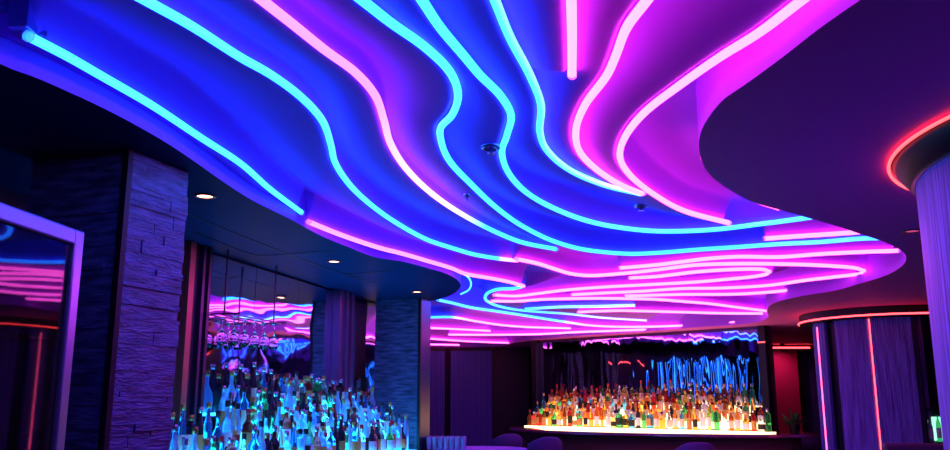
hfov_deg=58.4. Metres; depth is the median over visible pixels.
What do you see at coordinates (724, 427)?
bottle
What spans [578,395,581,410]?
bottle
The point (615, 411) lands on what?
bottle
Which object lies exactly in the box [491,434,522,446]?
bar chair
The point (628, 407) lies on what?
bottle
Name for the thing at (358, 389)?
bottle
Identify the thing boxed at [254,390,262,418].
bottle
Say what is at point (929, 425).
bottle
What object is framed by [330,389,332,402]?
bottle
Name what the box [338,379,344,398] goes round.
bottle
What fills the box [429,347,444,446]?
screen
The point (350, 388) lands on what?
bottle
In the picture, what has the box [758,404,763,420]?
bottle
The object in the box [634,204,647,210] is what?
sprinkler
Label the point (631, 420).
bottle
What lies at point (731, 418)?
bottle
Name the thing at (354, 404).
bottle
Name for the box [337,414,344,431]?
bottle
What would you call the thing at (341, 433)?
bottle
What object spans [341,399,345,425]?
bottle
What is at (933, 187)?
round column
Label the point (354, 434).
bottle
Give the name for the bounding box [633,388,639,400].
bottle
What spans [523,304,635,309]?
tube
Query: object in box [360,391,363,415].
bottle
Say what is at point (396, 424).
bottle
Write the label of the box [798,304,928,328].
canopy
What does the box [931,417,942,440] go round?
light
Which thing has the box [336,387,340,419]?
bottle
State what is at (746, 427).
bottle
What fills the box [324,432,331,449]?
bottle
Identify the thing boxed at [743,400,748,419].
bottle
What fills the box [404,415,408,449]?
bottle
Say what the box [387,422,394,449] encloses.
bottle
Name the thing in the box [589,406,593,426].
bottle
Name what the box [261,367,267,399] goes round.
bottle
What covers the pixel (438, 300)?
tube
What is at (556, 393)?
bottle
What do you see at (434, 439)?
tumbler
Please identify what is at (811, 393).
wall panel
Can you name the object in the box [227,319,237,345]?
wine glass
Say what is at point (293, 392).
bottle
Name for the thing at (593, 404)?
bottle
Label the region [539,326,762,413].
mirror
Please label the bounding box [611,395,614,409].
bottle
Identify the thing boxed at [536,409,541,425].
bottle
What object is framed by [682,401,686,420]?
bottle
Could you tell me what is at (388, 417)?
bottle
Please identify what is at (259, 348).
wine glass
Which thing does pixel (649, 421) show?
bottle
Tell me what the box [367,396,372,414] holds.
bottle
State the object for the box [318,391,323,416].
bottle
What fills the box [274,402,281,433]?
bottle
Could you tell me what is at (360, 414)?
bottle
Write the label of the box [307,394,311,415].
bottle
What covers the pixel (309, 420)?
bottle
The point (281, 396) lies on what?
bottle
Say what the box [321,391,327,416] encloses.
bottle
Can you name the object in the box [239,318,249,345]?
wine glass
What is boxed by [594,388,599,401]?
bottle
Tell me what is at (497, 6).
tube
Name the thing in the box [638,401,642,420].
bottle
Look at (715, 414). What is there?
bottle
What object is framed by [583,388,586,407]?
bottle
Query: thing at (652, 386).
bottle
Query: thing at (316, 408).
bottle
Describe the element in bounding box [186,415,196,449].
bottle
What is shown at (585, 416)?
bottle
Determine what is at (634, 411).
bottle
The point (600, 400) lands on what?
bottle
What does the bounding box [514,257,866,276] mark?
tube
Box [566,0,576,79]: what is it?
tube
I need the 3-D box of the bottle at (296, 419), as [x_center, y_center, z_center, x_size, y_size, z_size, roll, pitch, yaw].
[-1.419,1.604,6.734,0.071,0.330,0.073,11,-16,-42]
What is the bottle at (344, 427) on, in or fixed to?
on the display
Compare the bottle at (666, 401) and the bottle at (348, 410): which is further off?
the bottle at (666, 401)
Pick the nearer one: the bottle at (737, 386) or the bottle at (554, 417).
the bottle at (737, 386)
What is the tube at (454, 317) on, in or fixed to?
attached to the ceiling
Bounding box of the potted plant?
[780,410,807,432]
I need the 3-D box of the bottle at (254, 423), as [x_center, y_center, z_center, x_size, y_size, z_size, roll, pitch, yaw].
[-1.597,1.473,6.073,0.082,0.317,0.084,11,-16,-42]
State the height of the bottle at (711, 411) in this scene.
0.302 m
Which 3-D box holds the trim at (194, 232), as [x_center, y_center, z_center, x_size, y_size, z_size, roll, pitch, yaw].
[-1.671,0.162,6.321,1.100,0.014,0.611,10,-15,-39]
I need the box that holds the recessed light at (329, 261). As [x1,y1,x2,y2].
[326,260,341,262]
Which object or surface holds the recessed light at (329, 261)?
in the ceiling
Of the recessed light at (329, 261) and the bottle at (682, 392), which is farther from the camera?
the bottle at (682, 392)
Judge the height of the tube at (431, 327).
0.038 m
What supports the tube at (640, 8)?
attached to the ceiling
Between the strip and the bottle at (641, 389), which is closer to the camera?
the strip
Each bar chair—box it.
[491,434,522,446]
[527,437,561,449]
[675,442,715,449]
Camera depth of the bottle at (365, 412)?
8.16 m
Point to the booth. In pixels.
(867, 388)
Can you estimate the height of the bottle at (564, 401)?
0.288 m
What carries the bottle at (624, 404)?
on the display at (712, 423)
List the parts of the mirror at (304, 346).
mirror pane, mirror pane, mirror pane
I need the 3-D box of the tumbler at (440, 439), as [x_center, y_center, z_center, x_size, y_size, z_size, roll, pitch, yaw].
[-0.376,2.368,9.232,0.061,0.135,0.061,5,-13,-24]
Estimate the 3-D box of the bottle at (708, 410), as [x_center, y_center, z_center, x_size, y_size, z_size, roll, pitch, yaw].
[3.506,2.872,12.738,0.059,0.401,0.059,-1,-12,4]
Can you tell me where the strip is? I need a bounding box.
[171,241,197,423]
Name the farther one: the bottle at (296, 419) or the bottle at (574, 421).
the bottle at (574, 421)
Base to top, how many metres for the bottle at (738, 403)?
0.292 m
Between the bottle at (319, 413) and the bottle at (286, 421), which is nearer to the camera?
the bottle at (286, 421)
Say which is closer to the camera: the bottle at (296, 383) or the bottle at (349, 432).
the bottle at (349, 432)
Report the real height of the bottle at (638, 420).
0.384 m
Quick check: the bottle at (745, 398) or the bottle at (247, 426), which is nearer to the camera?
the bottle at (247, 426)
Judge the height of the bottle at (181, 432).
0.352 m
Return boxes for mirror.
[0,202,83,449]
[202,254,332,430]
[352,298,375,400]
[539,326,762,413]
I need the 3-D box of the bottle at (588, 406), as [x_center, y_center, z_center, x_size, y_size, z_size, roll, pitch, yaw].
[1.937,3.158,14.527,0.080,0.325,0.078,10,-15,-39]
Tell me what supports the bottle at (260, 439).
on the display
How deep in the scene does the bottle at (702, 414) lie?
12.80 m
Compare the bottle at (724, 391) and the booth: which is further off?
the bottle at (724, 391)
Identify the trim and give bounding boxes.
[188,212,374,283]
[194,232,335,255]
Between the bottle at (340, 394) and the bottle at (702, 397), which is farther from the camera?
the bottle at (702, 397)
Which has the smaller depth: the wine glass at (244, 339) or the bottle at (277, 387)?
the wine glass at (244, 339)
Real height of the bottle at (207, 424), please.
0.365 m
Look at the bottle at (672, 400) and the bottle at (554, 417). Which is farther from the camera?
the bottle at (554, 417)
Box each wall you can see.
[0,187,374,303]
[444,348,528,446]
[528,350,531,415]
[768,326,778,433]
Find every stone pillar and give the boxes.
[27,148,187,449]
[374,298,430,449]
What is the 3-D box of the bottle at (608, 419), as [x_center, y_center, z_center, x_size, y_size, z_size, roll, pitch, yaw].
[2.197,3.174,14.034,0.080,0.335,0.082,-1,-12,4]
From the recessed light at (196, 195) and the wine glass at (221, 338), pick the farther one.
the wine glass at (221, 338)
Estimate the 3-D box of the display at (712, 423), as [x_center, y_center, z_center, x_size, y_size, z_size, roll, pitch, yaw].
[2.737,3.641,13.713,0.616,1.430,4.661,11,-16,-44]
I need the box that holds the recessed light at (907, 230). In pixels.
[902,229,919,232]
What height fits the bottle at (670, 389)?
0.410 m
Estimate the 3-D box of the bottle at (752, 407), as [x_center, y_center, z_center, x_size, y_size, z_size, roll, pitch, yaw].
[4.075,2.711,12.448,0.083,0.359,0.081,-7,-14,30]
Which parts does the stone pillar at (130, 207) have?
corner trim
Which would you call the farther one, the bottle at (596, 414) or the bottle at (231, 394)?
the bottle at (596, 414)
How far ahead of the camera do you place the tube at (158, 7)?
3.39 m
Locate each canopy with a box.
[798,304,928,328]
[887,114,949,195]
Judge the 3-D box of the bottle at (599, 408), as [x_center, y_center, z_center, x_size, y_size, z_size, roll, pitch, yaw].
[2.102,3.142,14.365,0.100,0.292,0.096,9,-15,-37]
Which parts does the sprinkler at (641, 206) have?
plate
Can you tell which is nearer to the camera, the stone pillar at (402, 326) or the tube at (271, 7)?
the tube at (271, 7)
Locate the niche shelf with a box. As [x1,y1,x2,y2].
[910,315,942,442]
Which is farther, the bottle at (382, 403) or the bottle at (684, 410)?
the bottle at (684, 410)
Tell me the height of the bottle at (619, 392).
0.330 m
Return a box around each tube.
[22,30,304,214]
[135,0,518,262]
[254,0,557,250]
[305,219,525,287]
[354,0,876,255]
[416,0,811,233]
[430,338,508,343]
[430,344,459,345]
[431,316,570,328]
[431,327,490,331]
[436,299,734,327]
[448,329,645,335]
[460,275,471,294]
[484,286,646,321]
[490,0,641,196]
[490,297,766,311]
[493,269,771,296]
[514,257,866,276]
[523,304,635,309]
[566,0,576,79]
[570,269,865,295]
[572,0,652,195]
[577,309,762,314]
[616,0,809,225]
[618,248,899,269]
[624,289,786,297]
[628,267,771,279]
[763,230,858,240]
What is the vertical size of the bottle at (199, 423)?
0.333 m
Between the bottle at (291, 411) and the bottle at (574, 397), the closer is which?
the bottle at (291, 411)
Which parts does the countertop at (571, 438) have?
panel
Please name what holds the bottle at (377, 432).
on the display
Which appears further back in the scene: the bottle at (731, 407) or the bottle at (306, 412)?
the bottle at (731, 407)
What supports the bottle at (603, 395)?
on the display at (712, 423)
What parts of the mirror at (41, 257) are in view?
rail, door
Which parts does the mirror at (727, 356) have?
mirror pane, mirror pane, mirror pane, mirror pane, rail, mirror pane, mirror pane, mirror pane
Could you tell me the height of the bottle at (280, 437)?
0.363 m
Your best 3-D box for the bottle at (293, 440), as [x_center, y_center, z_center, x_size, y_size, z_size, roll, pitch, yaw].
[-1.343,1.633,6.288,0.061,0.352,0.061,5,-13,-23]
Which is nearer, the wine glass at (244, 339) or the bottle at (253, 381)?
the wine glass at (244, 339)
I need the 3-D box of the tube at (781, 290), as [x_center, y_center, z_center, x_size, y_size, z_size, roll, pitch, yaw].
[2.894,0.773,9.749,2.330,0.038,0.468,-6,-13,27]
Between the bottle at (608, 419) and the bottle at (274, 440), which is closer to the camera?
the bottle at (274, 440)
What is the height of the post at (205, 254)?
2.618 m
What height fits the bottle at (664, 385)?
0.345 m
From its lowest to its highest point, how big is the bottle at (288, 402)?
0.396 m
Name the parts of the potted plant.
pot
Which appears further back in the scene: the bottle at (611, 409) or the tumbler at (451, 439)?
the bottle at (611, 409)
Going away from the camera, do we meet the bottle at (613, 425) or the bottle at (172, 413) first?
the bottle at (172, 413)
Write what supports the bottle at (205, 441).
on the display
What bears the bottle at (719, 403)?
on the display at (712, 423)
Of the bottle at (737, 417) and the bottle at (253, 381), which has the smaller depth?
the bottle at (253, 381)
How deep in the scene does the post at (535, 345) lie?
15.90 m
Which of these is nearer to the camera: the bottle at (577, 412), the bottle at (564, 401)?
the bottle at (577, 412)
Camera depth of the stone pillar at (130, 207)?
3.84 m
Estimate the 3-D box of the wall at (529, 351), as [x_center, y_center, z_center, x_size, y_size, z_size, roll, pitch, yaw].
[1.500,3.899,18.953,15.000,3.050,0.100,0,-12,0]
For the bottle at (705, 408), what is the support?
on the display at (712, 423)
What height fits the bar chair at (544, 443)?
1.022 m
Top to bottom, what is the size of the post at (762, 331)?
2.618 m
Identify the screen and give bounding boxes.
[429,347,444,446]
[450,347,491,445]
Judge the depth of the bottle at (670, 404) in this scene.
13.36 m
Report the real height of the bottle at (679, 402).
0.326 m
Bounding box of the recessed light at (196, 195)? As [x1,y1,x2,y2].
[193,193,216,198]
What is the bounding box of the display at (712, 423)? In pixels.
[524,405,775,433]
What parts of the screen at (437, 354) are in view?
rail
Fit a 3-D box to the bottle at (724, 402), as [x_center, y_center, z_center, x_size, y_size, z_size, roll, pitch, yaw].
[3.751,2.762,12.761,0.059,0.384,0.059,2,-12,-9]
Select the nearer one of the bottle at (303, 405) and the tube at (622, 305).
the bottle at (303, 405)
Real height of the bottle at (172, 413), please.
0.304 m
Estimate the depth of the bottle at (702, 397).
13.34 m
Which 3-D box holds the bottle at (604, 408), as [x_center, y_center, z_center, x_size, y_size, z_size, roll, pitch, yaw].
[2.179,3.084,14.283,0.078,0.372,0.076,6,-13,-28]
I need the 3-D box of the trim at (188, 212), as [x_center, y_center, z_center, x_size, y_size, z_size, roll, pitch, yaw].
[-1.417,0.216,6.581,0.089,0.014,3.641,-3,-12,13]
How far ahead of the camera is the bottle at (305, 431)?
6.46 m
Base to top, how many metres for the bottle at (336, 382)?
0.284 m
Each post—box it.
[186,244,212,424]
[330,290,354,398]
[531,340,540,415]
[757,325,774,431]
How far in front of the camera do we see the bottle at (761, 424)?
12.14 m
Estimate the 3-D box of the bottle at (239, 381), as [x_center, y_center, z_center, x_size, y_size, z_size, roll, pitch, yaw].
[-1.818,1.259,6.561,0.081,0.375,0.079,0,-12,-2]
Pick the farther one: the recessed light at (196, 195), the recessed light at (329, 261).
the recessed light at (329, 261)
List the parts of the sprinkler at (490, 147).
plate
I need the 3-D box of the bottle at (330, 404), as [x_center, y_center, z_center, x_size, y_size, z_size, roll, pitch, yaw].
[-1.332,1.681,7.750,0.075,0.310,0.077,5,-13,-21]
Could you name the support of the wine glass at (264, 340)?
hanging from the glass rack
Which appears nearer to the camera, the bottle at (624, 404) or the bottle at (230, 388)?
the bottle at (230, 388)
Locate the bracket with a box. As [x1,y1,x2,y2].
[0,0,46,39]
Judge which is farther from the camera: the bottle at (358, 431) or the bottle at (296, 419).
the bottle at (358, 431)
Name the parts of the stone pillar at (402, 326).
corner trim, panel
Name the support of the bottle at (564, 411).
on the display at (712, 423)
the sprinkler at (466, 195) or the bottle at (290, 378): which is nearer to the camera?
the sprinkler at (466, 195)
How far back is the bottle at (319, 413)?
7.20 m
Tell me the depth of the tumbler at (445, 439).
9.21 m
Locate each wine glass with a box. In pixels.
[216,317,227,344]
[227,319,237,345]
[228,316,238,344]
[238,321,247,346]
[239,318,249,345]
[248,322,256,348]
[250,320,259,346]
[258,324,267,349]
[259,322,268,347]
[269,324,278,349]
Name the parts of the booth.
wood panel, wood panel, wood panel, wood panel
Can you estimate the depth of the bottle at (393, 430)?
8.38 m
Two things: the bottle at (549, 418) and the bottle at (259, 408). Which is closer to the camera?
the bottle at (259, 408)
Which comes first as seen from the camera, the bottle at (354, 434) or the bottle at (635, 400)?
the bottle at (354, 434)
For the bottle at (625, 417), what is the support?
on the display at (712, 423)
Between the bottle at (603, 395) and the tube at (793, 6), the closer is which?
the tube at (793, 6)
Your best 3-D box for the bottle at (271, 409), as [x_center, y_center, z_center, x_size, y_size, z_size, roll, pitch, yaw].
[-1.614,1.451,6.690,0.084,0.330,0.082,-2,-12,10]
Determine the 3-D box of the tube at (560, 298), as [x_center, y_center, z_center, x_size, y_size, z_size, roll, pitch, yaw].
[2.236,0.994,10.817,4.063,0.038,0.811,4,-12,-17]
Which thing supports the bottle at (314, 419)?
on the display
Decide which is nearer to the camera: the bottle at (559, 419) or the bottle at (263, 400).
the bottle at (263, 400)
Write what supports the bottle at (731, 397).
on the display at (712, 423)
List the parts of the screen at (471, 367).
rail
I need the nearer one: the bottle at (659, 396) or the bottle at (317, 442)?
the bottle at (317, 442)
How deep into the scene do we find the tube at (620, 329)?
14.82 m
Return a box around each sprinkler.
[463,193,470,200]
[481,143,499,154]
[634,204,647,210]
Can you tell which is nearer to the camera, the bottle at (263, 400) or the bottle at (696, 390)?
the bottle at (263, 400)
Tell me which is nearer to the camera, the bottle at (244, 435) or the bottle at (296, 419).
the bottle at (244, 435)
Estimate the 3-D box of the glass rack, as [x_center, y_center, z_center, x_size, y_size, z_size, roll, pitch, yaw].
[-1.770,0.509,6.745,0.220,0.499,0.850,-3,-12,14]
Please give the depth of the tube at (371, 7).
4.57 m
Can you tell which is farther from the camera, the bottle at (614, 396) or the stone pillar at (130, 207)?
the bottle at (614, 396)
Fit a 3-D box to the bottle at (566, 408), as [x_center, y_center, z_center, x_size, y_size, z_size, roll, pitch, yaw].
[1.616,3.248,14.855,0.096,0.283,0.092,11,-16,-42]
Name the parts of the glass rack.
rail, rail, rail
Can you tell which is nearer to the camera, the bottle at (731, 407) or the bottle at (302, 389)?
the bottle at (302, 389)
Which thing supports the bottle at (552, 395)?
on the display at (712, 423)
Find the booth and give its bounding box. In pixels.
[812,316,942,449]
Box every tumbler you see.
[426,437,431,449]
[432,437,436,449]
[438,437,442,449]
[443,437,448,449]
[449,437,454,449]
[455,437,459,449]
[461,437,465,449]
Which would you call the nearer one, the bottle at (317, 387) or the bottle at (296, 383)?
the bottle at (296, 383)
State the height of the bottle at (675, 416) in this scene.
0.343 m
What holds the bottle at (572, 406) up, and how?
on the display at (712, 423)
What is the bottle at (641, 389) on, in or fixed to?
on the display at (712, 423)
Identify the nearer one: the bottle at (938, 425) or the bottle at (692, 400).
the bottle at (938, 425)
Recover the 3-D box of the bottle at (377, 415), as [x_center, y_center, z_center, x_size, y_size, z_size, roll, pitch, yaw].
[-0.990,1.964,8.452,0.086,0.320,0.086,-3,-12,12]
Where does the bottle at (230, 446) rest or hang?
on the display
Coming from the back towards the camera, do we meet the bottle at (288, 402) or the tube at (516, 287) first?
the tube at (516, 287)
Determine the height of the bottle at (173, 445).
0.369 m
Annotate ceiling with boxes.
[0,0,949,349]
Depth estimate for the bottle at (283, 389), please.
7.24 m
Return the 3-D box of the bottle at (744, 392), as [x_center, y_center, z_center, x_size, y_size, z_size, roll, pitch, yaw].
[4.083,2.567,12.869,0.077,0.331,0.079,-4,-12,18]
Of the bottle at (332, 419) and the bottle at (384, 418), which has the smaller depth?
the bottle at (332, 419)
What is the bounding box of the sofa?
[881,443,943,449]
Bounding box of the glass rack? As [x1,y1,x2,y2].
[209,250,286,324]
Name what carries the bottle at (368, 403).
on the display
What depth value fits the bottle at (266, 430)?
6.26 m
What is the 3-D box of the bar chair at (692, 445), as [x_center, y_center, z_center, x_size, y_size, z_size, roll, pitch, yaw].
[2.725,3.186,10.472,0.529,1.012,0.450,0,-12,0]
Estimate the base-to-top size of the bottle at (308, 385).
0.315 m
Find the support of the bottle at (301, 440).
on the display
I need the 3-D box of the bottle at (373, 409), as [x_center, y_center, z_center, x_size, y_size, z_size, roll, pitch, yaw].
[-0.999,1.952,8.350,0.101,0.303,0.101,-6,-13,28]
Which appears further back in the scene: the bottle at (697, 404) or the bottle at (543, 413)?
the bottle at (543, 413)
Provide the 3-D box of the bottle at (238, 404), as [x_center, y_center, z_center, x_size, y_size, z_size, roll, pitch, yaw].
[-1.649,1.417,5.889,0.057,0.353,0.057,11,-16,-42]
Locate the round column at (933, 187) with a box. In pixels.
[916,155,949,449]
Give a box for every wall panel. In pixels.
[773,345,813,433]
[802,352,821,449]
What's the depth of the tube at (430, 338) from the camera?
16.66 m
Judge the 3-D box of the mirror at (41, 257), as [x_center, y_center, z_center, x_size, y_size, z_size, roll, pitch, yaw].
[-1.833,0.968,2.580,0.510,2.150,1.150,-1,-12,5]
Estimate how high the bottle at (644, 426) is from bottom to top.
0.311 m
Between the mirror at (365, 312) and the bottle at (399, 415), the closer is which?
the bottle at (399, 415)
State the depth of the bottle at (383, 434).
8.07 m
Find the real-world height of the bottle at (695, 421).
0.365 m
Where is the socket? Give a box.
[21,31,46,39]
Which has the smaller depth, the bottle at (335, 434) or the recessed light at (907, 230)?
the recessed light at (907, 230)
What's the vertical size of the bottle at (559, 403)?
0.275 m
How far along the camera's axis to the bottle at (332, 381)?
8.31 m
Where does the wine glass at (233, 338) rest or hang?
hanging from the glass rack
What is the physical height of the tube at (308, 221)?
0.038 m
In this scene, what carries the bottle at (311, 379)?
on the display
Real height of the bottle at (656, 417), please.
0.325 m
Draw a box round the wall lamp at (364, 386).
[360,377,373,399]
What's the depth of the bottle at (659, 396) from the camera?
13.73 m
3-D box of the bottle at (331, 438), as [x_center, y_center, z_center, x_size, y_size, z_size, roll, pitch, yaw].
[-1.175,1.799,6.946,0.074,0.293,0.076,-2,-12,11]
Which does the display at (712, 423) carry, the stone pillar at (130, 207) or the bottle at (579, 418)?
the bottle at (579, 418)
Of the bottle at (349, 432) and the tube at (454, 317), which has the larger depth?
the tube at (454, 317)
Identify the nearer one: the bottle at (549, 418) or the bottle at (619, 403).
the bottle at (619, 403)
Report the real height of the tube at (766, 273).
0.038 m
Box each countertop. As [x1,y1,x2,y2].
[510,426,817,449]
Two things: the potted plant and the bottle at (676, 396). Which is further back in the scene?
the bottle at (676, 396)
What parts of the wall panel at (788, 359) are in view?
panel, frame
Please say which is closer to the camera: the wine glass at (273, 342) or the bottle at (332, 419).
the wine glass at (273, 342)
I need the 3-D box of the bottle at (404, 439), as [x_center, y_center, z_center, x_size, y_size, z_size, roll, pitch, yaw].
[-0.741,2.160,8.661,0.103,0.282,0.103,-5,-13,23]
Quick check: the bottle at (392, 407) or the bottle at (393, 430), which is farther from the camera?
the bottle at (392, 407)
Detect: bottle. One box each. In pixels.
[169,412,178,448]
[169,424,178,449]
[177,404,186,449]
[181,437,187,449]
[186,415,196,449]
[189,427,198,449]
[196,407,203,449]
[202,438,208,449]
[203,402,211,449]
[209,435,215,449]
[212,410,224,449]
[218,385,225,428]
[219,436,223,449]
[221,400,232,447]
[224,437,236,449]
[225,370,235,400]
[229,392,234,416]
[230,401,237,445]
[234,363,244,398]
[234,385,240,418]
[234,434,239,449]
[236,403,240,449]
[241,386,248,431]
[241,409,253,449]
[241,433,246,449]
[244,373,251,406]
[247,427,259,449]
[249,397,256,419]
[250,361,256,402]
[250,408,256,426]
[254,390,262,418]
[255,406,263,438]
[256,369,261,399]
[257,421,265,449]
[260,388,268,425]
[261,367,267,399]
[263,413,270,440]
[264,433,272,449]
[267,369,273,399]
[267,388,274,428]
[269,413,277,437]
[270,425,278,449]
[273,374,280,401]
[273,391,277,417]
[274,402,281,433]
[277,420,283,449]
[279,374,285,403]
[280,395,284,419]
[283,380,292,418]
[283,407,290,441]
[284,373,289,396]
[284,431,290,449]
[289,377,294,398]
[290,410,293,434]
[290,421,297,449]
[292,391,299,418]
[293,370,298,395]
[294,406,300,436]
[296,396,300,419]
[297,429,304,449]
[299,380,305,403]
[299,394,309,423]
[299,409,306,436]
[303,429,310,449]
[304,376,311,403]
[305,410,307,428]
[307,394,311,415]
[307,416,313,449]
[310,374,313,395]
[311,396,317,406]
[311,403,316,436]
[314,377,320,402]
[314,427,320,449]
[315,407,319,436]
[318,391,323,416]
[318,412,326,431]
[319,379,323,400]
[319,426,326,449]
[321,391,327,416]
[321,410,329,438]
[322,376,327,401]
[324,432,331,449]
[327,392,332,416]
[327,427,335,449]
[328,383,335,398]
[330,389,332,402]
[330,408,334,431]
[331,380,335,395]
[333,399,336,419]
[333,420,338,449]
[335,381,342,398]
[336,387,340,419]
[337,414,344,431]
[337,414,345,449]
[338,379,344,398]
[339,393,341,409]
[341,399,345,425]
[343,426,348,449]
[345,388,349,419]
[346,409,351,432]
[347,420,351,449]
[348,387,352,414]
[350,407,358,430]
[352,393,356,407]
[352,422,357,449]
[355,388,360,413]
[356,417,360,449]
[358,401,364,429]
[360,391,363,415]
[360,425,365,449]
[363,392,367,410]
[363,416,368,449]
[364,411,369,433]
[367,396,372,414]
[367,402,370,425]
[369,421,376,449]
[370,387,375,407]
[371,406,379,431]
[371,408,375,420]
[373,421,378,449]
[375,422,380,449]
[380,402,384,419]
[380,423,385,449]
[383,417,386,449]
[385,409,390,432]
[387,420,395,449]
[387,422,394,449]
[389,402,392,419]
[391,405,394,426]
[395,423,399,449]
[398,414,401,449]
[401,423,406,449]
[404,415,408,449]
[527,409,531,425]
[531,411,535,425]
[535,402,539,415]
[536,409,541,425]
[541,393,545,407]
[542,408,545,425]
[545,403,548,418]
[547,410,551,425]
[549,389,554,401]
[549,401,553,416]
[552,409,556,425]
[555,384,558,401]
[555,400,558,415]
[557,409,561,425]
[558,396,560,409]
[560,384,562,402]
[560,403,563,418]
[561,395,567,408]
[563,404,566,426]
[565,403,568,418]
[568,407,572,426]
[570,396,574,418]
[572,411,577,426]
[573,388,576,410]
[575,386,578,402]
[576,403,578,416]
[577,408,582,426]
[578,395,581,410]
[580,401,584,418]
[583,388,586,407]
[583,408,587,426]
[586,400,589,419]
[589,395,592,405]
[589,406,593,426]
[590,385,593,399]
[592,396,594,418]
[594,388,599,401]
[594,402,598,426]
[597,402,600,419]
[599,393,602,406]
[600,405,603,427]
[601,386,604,403]
[602,397,606,419]
[605,393,609,406]
[606,383,610,401]
[606,407,610,427]
[609,402,613,417]
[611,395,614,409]
[611,412,615,427]
[613,390,616,404]
[613,405,617,417]
[615,408,622,427]
[617,385,621,402]
[617,395,621,409]
[620,405,624,416]
[622,385,626,403]
[622,396,626,409]
[622,410,628,427]
[626,399,630,415]
[628,410,634,427]
[631,401,635,419]
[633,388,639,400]
[633,394,638,411]
[636,404,640,427]
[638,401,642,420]
[639,380,643,399]
[640,394,643,411]
[642,409,646,428]
[643,398,647,418]
[645,393,649,412]
[646,409,653,428]
[650,384,654,398]
[651,392,655,410]
[651,403,654,418]
[654,408,658,428]
[656,386,661,400]
[656,401,660,417]
[658,388,661,410]
[659,411,665,428]
[661,396,665,420]
[662,384,665,396]
[664,388,668,412]
[666,409,672,428]
[669,380,672,402]
[669,403,673,420]
[670,392,674,409]
[673,407,677,429]
[675,388,681,404]
[675,398,679,420]
[677,392,681,412]
[679,408,684,429]
[681,382,684,404]
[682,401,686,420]
[683,391,687,409]
[686,402,691,429]
[687,383,692,401]
[689,396,692,421]
[690,388,693,412]
[692,405,697,429]
[695,384,700,402]
[695,392,700,411]
[695,396,699,421]
[700,408,705,429]
[701,385,706,402]
[701,393,707,409]
[702,399,706,421]
[707,403,711,429]
[708,387,712,402]
[709,402,713,421]
[710,396,714,411]
[713,407,719,430]
[714,384,719,405]
[716,393,721,413]
[716,406,720,421]
[721,413,727,430]
[722,384,727,399]
[722,394,728,413]
[723,396,727,421]
[728,399,734,421]
[729,384,733,404]
[729,410,733,430]
[730,388,734,410]
[735,402,742,421]
[735,405,740,430]
[736,386,741,401]
[736,393,742,413]
[742,383,747,401]
[742,397,749,413]
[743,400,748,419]
[743,411,749,430]
[750,398,756,421]
[751,410,756,431]
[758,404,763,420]
[758,412,764,431]
[765,408,771,431]
[927,417,933,441]
[936,413,941,441]
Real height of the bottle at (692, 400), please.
0.387 m
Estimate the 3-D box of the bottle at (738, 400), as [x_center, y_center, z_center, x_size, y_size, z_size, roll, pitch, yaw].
[3.973,2.680,12.774,0.061,0.311,0.111,10,-16,-41]
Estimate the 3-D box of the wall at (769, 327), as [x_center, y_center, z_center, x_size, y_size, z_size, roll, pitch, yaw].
[2.857,3.161,14.323,0.140,2.619,4.641,11,-16,-44]
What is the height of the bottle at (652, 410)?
0.278 m
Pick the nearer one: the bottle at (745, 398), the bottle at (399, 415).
the bottle at (399, 415)
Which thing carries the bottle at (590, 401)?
on the display at (712, 423)
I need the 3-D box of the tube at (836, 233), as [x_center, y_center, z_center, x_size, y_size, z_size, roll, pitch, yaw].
[2.561,0.074,6.375,0.762,0.038,0.046,-5,-13,23]
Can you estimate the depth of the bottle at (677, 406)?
13.29 m
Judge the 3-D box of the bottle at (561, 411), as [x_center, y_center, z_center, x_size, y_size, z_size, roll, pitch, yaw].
[1.534,3.269,14.937,0.101,0.275,0.056,-10,-15,41]
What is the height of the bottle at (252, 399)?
0.259 m
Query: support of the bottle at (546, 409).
on the display at (712, 423)
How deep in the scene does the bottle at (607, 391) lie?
14.63 m
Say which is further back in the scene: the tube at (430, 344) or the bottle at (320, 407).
the tube at (430, 344)
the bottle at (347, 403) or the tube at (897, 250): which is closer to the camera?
the tube at (897, 250)
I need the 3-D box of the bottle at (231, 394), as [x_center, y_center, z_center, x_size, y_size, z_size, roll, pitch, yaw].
[-1.753,1.350,6.102,0.105,0.291,0.100,-2,-12,11]
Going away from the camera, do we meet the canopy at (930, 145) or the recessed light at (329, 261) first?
the canopy at (930, 145)
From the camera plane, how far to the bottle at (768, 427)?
12.05 m
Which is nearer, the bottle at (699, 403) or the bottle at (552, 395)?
the bottle at (699, 403)
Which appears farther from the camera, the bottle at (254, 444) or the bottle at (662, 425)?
the bottle at (662, 425)
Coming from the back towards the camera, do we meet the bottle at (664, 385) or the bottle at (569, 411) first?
the bottle at (569, 411)
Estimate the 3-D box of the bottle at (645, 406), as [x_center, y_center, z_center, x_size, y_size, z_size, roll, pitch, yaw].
[2.756,2.976,13.727,0.083,0.358,0.081,-11,-16,42]
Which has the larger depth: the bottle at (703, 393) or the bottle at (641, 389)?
the bottle at (641, 389)
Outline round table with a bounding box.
[431,446,526,449]
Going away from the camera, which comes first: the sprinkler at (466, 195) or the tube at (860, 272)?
the sprinkler at (466, 195)
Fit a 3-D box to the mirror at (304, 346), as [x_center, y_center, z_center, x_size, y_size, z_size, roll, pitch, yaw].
[-1.757,1.224,7.392,0.030,1.600,2.429,-3,-12,14]
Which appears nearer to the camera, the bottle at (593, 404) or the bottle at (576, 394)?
the bottle at (593, 404)
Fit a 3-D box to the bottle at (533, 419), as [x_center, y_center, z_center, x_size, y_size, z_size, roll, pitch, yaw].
[1.047,3.446,15.143,0.096,0.252,0.096,5,-13,-23]
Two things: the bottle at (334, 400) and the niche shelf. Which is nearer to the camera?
the bottle at (334, 400)
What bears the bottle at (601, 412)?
on the display at (712, 423)
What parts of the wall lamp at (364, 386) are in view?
wall plate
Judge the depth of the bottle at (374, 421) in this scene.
7.91 m

